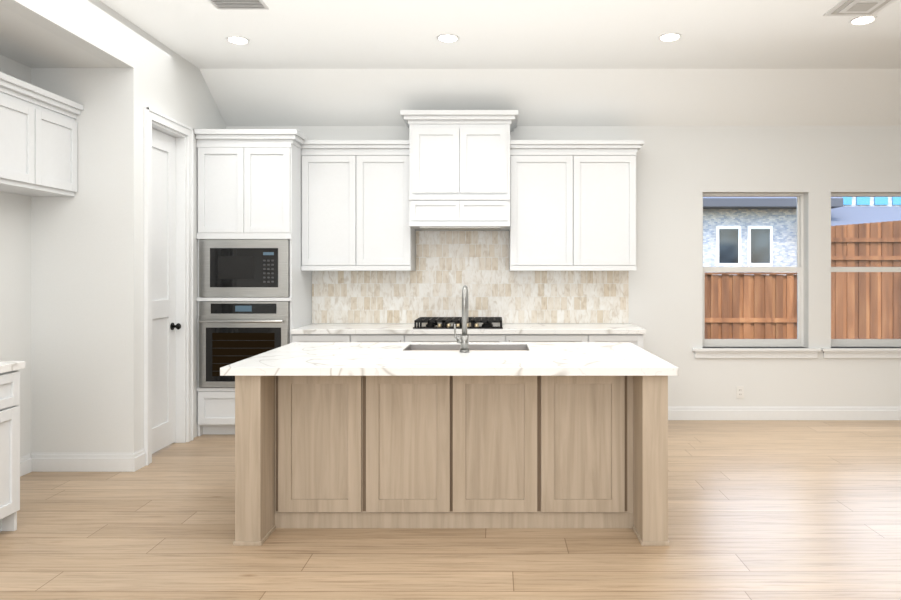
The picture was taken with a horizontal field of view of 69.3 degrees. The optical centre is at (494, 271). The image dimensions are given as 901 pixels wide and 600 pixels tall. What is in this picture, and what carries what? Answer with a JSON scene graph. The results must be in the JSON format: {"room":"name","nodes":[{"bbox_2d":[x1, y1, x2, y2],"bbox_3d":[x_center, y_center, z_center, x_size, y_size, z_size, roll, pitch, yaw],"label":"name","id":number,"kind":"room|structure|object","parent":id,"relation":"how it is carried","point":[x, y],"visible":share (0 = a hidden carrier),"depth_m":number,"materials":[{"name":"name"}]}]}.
{"room":"kitchen","nodes":[
{"label":"kitchen","id":0,"kind":"room"},
{"bbox_2d":[0,0,226,456],"bbox_3d":[-2.960,-0.198,1.675,0.840,3.195,9.150,0,0,0],"label":"wall","id":1,"kind":"structure","parent":0,"point":[72,302],"depth_m":4.57,"materials":[{"name":"paint"}]},
{"bbox_2d":[20,453,31,476],"bbox_3d":[-3.252,1.335,4.064,0.015,0.130,1.009,0,0,0],"label":"baseboard","id":2,"kind":"structure","parent":1,"relation":"attached to","point":[26,460],"depth_m":4.50,"materials":[{"name":"paint"}]},
{"bbox_2d":[0,72,83,196],"bbox_3d":[-3.074,-0.850,2.233,0.368,0.640,4.667,0,0,0],"label":"upper cabinet","id":3,"kind":"object","parent":1,"relation":"attached to","point":[38,142],"visible":1,"depth_m":4.17,"materials":[{"name":"white wood"}]},
{"bbox_2d":[32,450,139,471],"bbox_3d":[-2.876,1.335,4.561,0.705,0.130,0.018,0,0,0],"label":"baseboard","id":4,"kind":"structure","parent":1,"relation":"attached to","point":[84,462],"depth_m":4.55,"materials":[{"name":"paint"}]},
{"bbox_2d":[144,107,193,465],"bbox_3d":[-2.586,0.102,5.060,0.147,2.595,0.720,0,0,0],"label":"door","id":5,"kind":"structure","parent":1,"relation":"attached to","point":[168,286],"depth_m":5.21,"materials":[{"name":"paint"}]},
{"bbox_2d":[0,420,900,599],"bbox_3d":[1.370,1.460,1.775,9.860,0.120,9.350,0,0,0],"label":"floor","id":6,"kind":"structure","parent":0,"point":[784,509],"depth_m":3.36,"materials":[{"name":"brown wood"}]},
{"bbox_2d":[0,365,23,531],"bbox_3d":[-2.917,0.964,3.252,0.682,0.873,0.557,0,0,0],"label":"base cabinet","id":7,"kind":"object","parent":6,"relation":"on","point":[9,442],"depth_m":3.47,"materials":[{"name":"wood"}]},
{"bbox_2d":[0,361,24,368],"bbox_3d":[-2.911,0.506,1.325,0.693,0.040,4.450,0,0,0],"label":"countertop","id":8,"kind":"structure","parent":7,"relation":"on","point":[3,364],"depth_m":3.48,"materials":[{"name":"white stone"}]},
{"bbox_2d":[194,129,311,435],"bbox_3d":[-2.103,0.097,5.814,0.865,2.606,0.668,0,0,0],"label":"tall cabinet","id":9,"kind":"object","parent":6,"relation":"on","point":[249,183],"visible":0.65,"depth_m":5.53,"materials":[{"name":"white wood"}]},
{"bbox_2d":[199,239,289,296],"bbox_3d":[-2.134,-0.032,5.749,0.757,0.489,0.481,0,0,0],"label":"built-in microwave","id":10,"kind":"object","parent":9,"relation":"in","point":[244,267],"visible":1,"depth_m":5.51,"materials":[{"name":"metal"}]},
{"bbox_2d":[199,301,289,386],"bbox_3d":[-2.134,0.616,5.752,0.757,0.728,0.617,0,0,0],"label":"wall oven","id":11,"kind":"object","parent":9,"relation":"in","point":[231,332],"visible":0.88,"depth_m":5.50,"materials":[{"name":"metal"}]},
{"bbox_2d":[292,335,358,342],"bbox_3d":[-1.446,0.964,5.834,0.566,0.873,0.628,0,0,0],"label":"base cabinet","id":12,"kind":"object","parent":6,"relation":"on","point":[295,338],"depth_m":5.52,"materials":[{"name":"wood"}]},
{"bbox_2d":[359,335,414,341],"bbox_3d":[-0.999,0.964,5.834,0.592,0.873,0.628,0,0,0],"label":"base cabinet","id":13,"kind":"object","parent":6,"relation":"on","point":[362,338],"depth_m":5.52,"materials":[{"name":"wood"}]},
{"bbox_2d":[233,378,669,545],"bbox_3d":[-0.223,0.964,3.907,2.236,0.873,1.165,0,0,0],"label":"kitchen island","id":14,"kind":"object","parent":6,"relation":"on","point":[449,435],"depth_m":3.54,"materials":[{"name":"brown wood"}]},
{"bbox_2d":[220,350,678,377],"bbox_3d":[-0.231,0.506,3.658,2.328,0.040,0.723,0,0,0],"label":"island countertop","id":15,"kind":"structure","parent":14,"relation":"on","point":[273,363],"depth_m":3.45,"materials":[{"name":"white stone"}]},
{"bbox_2d":[454,285,468,351],"bbox_3d":[-0.203,0.284,4.024,0.096,0.402,0.217,0,0,0],"label":"faucet","id":16,"kind":"object","parent":15,"relation":"on","point":[463,340],"visible":1,"depth_m":3.93,"materials":[{"name":"metal"}]},
{"bbox_2d":[276,342,643,349],"bbox_3d":[-0.231,0.506,4.260,2.328,0.040,0.480,0,0,0],"label":"island countertop","id":17,"kind":"structure","parent":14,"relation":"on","point":[295,345],"depth_m":4.24,"materials":[{"name":"white stone"}]},
{"bbox_2d":[404,342,527,349],"bbox_3d":[-0.180,0.628,4.204,0.814,0.276,0.394,0,0,0],"label":"sink","id":18,"kind":"object","parent":17,"relation":"in","point":[411,345],"depth_m":4.39,"materials":[{"name":"silver metal"}]},
{"bbox_2d":[415,335,514,341],"bbox_3d":[-0.339,0.964,5.834,0.992,0.873,0.628,0,0,0],"label":"base cabinet","id":19,"kind":"object","parent":6,"relation":"on","point":[418,338],"depth_m":5.52,"materials":[{"name":"wood"}]},
{"bbox_2d":[291,323,645,334],"bbox_3d":[-0.226,0.506,5.825,3.006,0.040,0.646,0,0,0],"label":"countertop","id":20,"kind":"structure","parent":19,"relation":"on","point":[314,328],"depth_m":5.54,"materials":[{"name":"white stone"}]},
{"bbox_2d":[413,317,502,328],"bbox_3d":[-0.318,0.452,5.815,0.770,0.066,0.510,0,0,0],"label":"gas cooktop","id":21,"kind":"object","parent":20,"relation":"in","point":[450,322],"visible":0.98,"depth_m":5.63,"materials":[{"name":"black metal"}]},
{"bbox_2d":[515,335,598,341],"bbox_3d":[0.441,0.964,5.834,0.832,0.873,0.628,0,0,0],"label":"base cabinet","id":22,"kind":"object","parent":6,"relation":"on","point":[518,338],"depth_m":5.52,"materials":[{"name":"wood"}]},
{"bbox_2d":[599,335,642,348],"bbox_3d":[0.995,0.964,5.834,0.540,0.873,0.628,0,0,0],"label":"base cabinet","id":23,"kind":"object","parent":6,"relation":"on","point":[637,340],"depth_m":5.52,"materials":[{"name":"wood"}]},
{"bbox_2d":[100,0,900,125],"bbox_3d":[1.370,-1.526,1.775,9.860,0.677,9.350,0,0,0],"label":"ceiling","id":24,"kind":"structure","parent":0,"point":[556,63],"depth_m":5.36,"materials":[{"name":"paint"}]},
{"bbox_2d":[226,36,249,43],"bbox_3d":[-1.933,-1.742,4.889,0.170,0.006,0.170,0,0,0],"label":"recessed light","id":25,"kind":"object","parent":24,"relation":"in","point":[237,40],"visible":1,"depth_m":4.88,"materials":[{"name":"paint"}]},
{"bbox_2d":[208,0,268,8],"bbox_3d":[-1.667,-1.740,4.201,0.340,0.008,0.220,0,0,0],"label":"ceiling vent","id":26,"kind":"object","parent":24,"relation":"in","point":[238,4],"visible":1,"depth_m":4.23,"materials":[{"name":"metal"}]},
{"bbox_2d":[437,34,458,42],"bbox_3d":[-0.350,-1.742,4.847,0.170,0.006,0.170,0,0,0],"label":"recessed light","id":27,"kind":"object","parent":24,"relation":"in","point":[448,38],"visible":1,"depth_m":4.84,"materials":[{"name":"paint"}]},
{"bbox_2d":[658,33,681,41],"bbox_3d":[1.300,-1.742,4.827,0.170,0.006,0.170,0,0,0],"label":"recessed light","id":28,"kind":"object","parent":24,"relation":"in","point":[667,37],"visible":1,"depth_m":4.82,"materials":[{"name":"paint"}]},
{"bbox_2d":[823,0,895,15],"bbox_3d":[2.399,-1.737,4.248,0.340,0.016,0.340,0,0,0],"label":"ceiling vent","id":29,"kind":"object","parent":24,"relation":"in","point":[857,7],"visible":1,"depth_m":4.26,"materials":[{"name":"metal"}]},
{"bbox_2d":[849,15,876,24],"bbox_3d":[2.548,-1.742,4.501,0.170,0.006,0.170,0,0,0],"label":"recessed light","id":30,"kind":"object","parent":24,"relation":"in","point":[861,20],"visible":1,"depth_m":4.49,"materials":[{"name":"paint"}]},
{"bbox_2d":[227,126,900,405],"bbox_3d":[1.370,-0.223,6.230,9.860,3.245,0.160,0,0,0],"label":"wall","id":31,"kind":"structure","parent":0,"point":[680,170],"depth_m":6.15,"materials":[{"name":"paint"}]},
{"bbox_2d":[301,140,414,270],"bbox_3d":[-1.240,-0.591,5.954,0.977,1.158,0.388,0,0,0],"label":"upper cabinet","id":32,"kind":"object","parent":31,"relation":"attached to","point":[355,205],"visible":0.9,"depth_m":5.81,"materials":[{"name":"white wood"}]},
{"bbox_2d":[400,110,517,229],"bbox_3d":[-0.309,-0.897,5.889,1.022,1.011,0.518,0,0,0],"label":"upper cabinet","id":33,"kind":"object","parent":31,"relation":"attached to","point":[459,169],"visible":1,"depth_m":5.69,"materials":[{"name":"wood"}]},
{"bbox_2d":[312,231,628,322],"bbox_3d":[-0.234,0.048,6.144,2.990,0.875,0.010,0,0,0],"label":"tile backsplash","id":34,"kind":"structure","parent":31,"relation":"attached to","point":[450,265],"depth_m":6.14,"materials":[{"name":"tile"}]},
{"bbox_2d":[509,140,643,270],"bbox_3d":[0.728,-0.591,5.954,1.188,1.158,0.388,0,0,0],"label":"upper cabinet","id":35,"kind":"object","parent":31,"relation":"attached to","point":[572,205],"visible":0.96,"depth_m":5.81,"materials":[{"name":"white wood"}]},
{"bbox_2d":[736,386,743,397],"bbox_3d":[2.318,1.135,6.145,0.070,0.114,0.008,0,0,0],"label":"electrical outlet plate","id":36,"kind":"object","parent":31,"relation":"attached to","point":[739,391],"visible":1,"depth_m":6.14,"materials":[{"name":"white plastic"}]},
{"bbox_2d":[692,193,820,357],"bbox_3d":[2.466,0.029,6.205,1.203,1.570,0.200,0,0,0],"label":"window","id":37,"kind":"structure","parent":31,"relation":"in","point":[777,342],"depth_m":6.25,"materials":[{"name":"plastic"}]},
{"bbox_2d":[668,406,900,419],"bbox_3d":[3.642,1.335,6.141,4.714,0.130,0.015,0,0,0],"label":"baseboard","id":38,"kind":"structure","parent":31,"relation":"attached to","point":[674,412],"depth_m":6.13,"materials":[{"name":"paint"}]},
{"bbox_2d":[821,193,900,357],"bbox_3d":[3.680,0.029,6.205,1.203,1.570,0.200,0,0,0],"label":"window","id":39,"kind":"structure","parent":31,"relation":"in","point":[857,342],"depth_m":6.25,"materials":[{"name":"plastic"}]},
{"label":"outside","id":40,"kind":"structure","parent":0,"visible":0},
{"bbox_3d":[12.000,2.000,23.225,36.000,0.100,33.550,0,0,0],"label":"ground","id":41,"kind":"structure","parent":40,"visible":0},
{"bbox_2d":[705,273,796,338],"bbox_3d":[6.225,0.980,13.120,6.583,1.939,0.100,0,0,0],"label":"fence","id":42,"kind":"object","parent":41,"relation":"on","point":[767,308],"depth_m":13.10,"materials":[{"name":"brown wood"}]},
{"bbox_2d":[703,197,842,272],"bbox_3d":[6.400,-1.105,21.050,5.903,6.109,7.200,0,0,0],"label":"house","id":43,"kind":"structure","parent":41,"relation":"on","point":[766,244],"depth_m":18.15,"materials":[{"name":"stone"}]},
{"bbox_2d":[831,220,900,338],"bbox_3d":[7.617,0.443,12.315,2.542,3.014,0.070,0,0,0],"label":"fence","id":44,"kind":"object","parent":41,"relation":"on","point":[853,307],"depth_m":12.31,"materials":[{"name":"brown wood"}]},
{"bbox_2d":[831,197,900,225],"bbox_3d":[11.307,-0.878,19.650,5.643,5.657,6.000,0,0,0],"label":"house","id":45,"kind":"structure","parent":41,"relation":"on","point":[865,210],"depth_m":18.93,"materials":[{"name":"stone"}]}
]}

